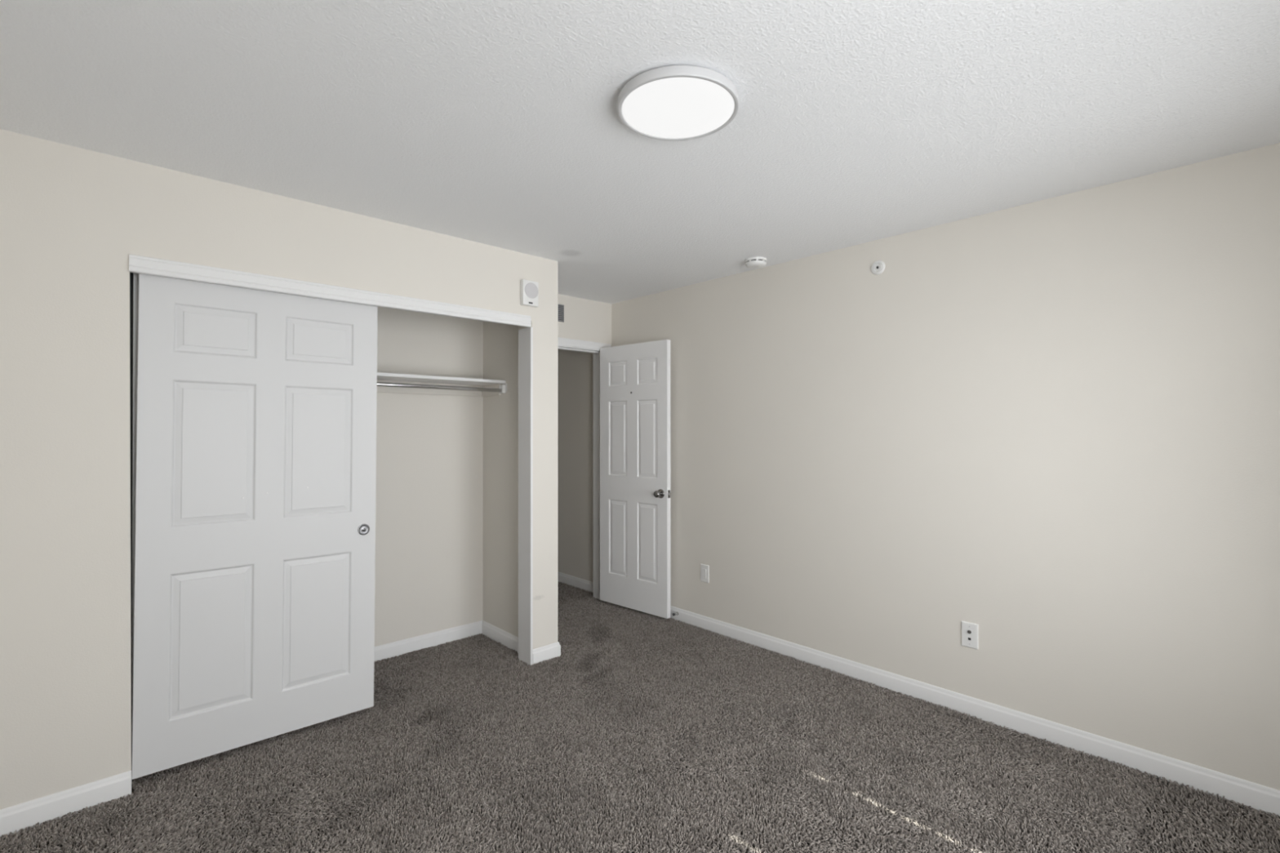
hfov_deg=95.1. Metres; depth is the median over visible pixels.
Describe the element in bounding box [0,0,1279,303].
ceiling
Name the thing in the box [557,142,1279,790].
wall
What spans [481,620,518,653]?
baseboard
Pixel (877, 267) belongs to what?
sprinkler
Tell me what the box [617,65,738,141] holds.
ceiling light
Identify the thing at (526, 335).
trim
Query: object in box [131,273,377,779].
door
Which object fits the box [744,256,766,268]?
smoke detector
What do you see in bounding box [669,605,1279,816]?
baseboard
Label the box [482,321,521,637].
wall
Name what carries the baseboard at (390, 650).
attached to the wall at (429, 479)
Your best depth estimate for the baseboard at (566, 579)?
5.21 m
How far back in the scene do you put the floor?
2.20 m
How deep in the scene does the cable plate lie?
2.88 m
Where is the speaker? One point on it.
(529, 290)
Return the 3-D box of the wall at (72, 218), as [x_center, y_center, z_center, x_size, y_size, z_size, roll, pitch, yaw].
[-1.521,0.197,2.765,2.666,2.454,0.115,0,0,-43]
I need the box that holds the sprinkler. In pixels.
[871,260,884,275]
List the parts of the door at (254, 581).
finger pull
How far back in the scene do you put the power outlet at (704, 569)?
4.12 m
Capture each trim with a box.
[128,253,531,327]
[129,272,133,781]
[377,379,501,396]
[518,327,533,665]
[557,337,611,350]
[557,345,599,599]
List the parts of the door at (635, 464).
knob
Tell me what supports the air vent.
in the wall at (429, 479)
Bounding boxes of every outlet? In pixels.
[700,564,709,582]
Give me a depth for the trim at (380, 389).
3.81 m
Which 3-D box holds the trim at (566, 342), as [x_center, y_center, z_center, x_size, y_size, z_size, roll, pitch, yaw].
[-0.558,0.374,4.562,0.862,2.117,0.016,0,0,-43]
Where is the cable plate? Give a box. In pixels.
[961,621,977,649]
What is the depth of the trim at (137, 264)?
2.68 m
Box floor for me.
[2,584,1279,852]
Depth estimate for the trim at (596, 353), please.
4.86 m
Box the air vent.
[557,302,564,323]
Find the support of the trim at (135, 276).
in the wall at (72, 218)
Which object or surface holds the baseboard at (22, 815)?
attached to the wall at (72, 218)
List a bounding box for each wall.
[0,128,558,809]
[373,293,611,646]
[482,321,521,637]
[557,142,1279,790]
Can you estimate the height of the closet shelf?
0.018 m
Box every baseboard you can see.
[0,770,131,836]
[373,620,482,662]
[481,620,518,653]
[532,641,560,664]
[557,571,593,592]
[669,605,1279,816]
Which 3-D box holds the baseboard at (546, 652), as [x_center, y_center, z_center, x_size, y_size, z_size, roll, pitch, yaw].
[-0.814,1.382,3.826,0.201,0.094,0.730,0,0,-43]
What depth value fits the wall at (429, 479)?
3.80 m
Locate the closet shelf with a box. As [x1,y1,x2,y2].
[377,372,505,385]
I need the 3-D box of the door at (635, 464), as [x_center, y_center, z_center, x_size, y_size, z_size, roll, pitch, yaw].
[-0.058,0.384,4.523,0.730,2.040,0.142,0,0,42]
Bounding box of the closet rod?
[377,382,506,393]
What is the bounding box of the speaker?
[520,279,538,307]
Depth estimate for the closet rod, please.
3.54 m
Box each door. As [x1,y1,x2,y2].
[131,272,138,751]
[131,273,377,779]
[600,339,671,618]
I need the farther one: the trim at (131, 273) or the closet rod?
the closet rod

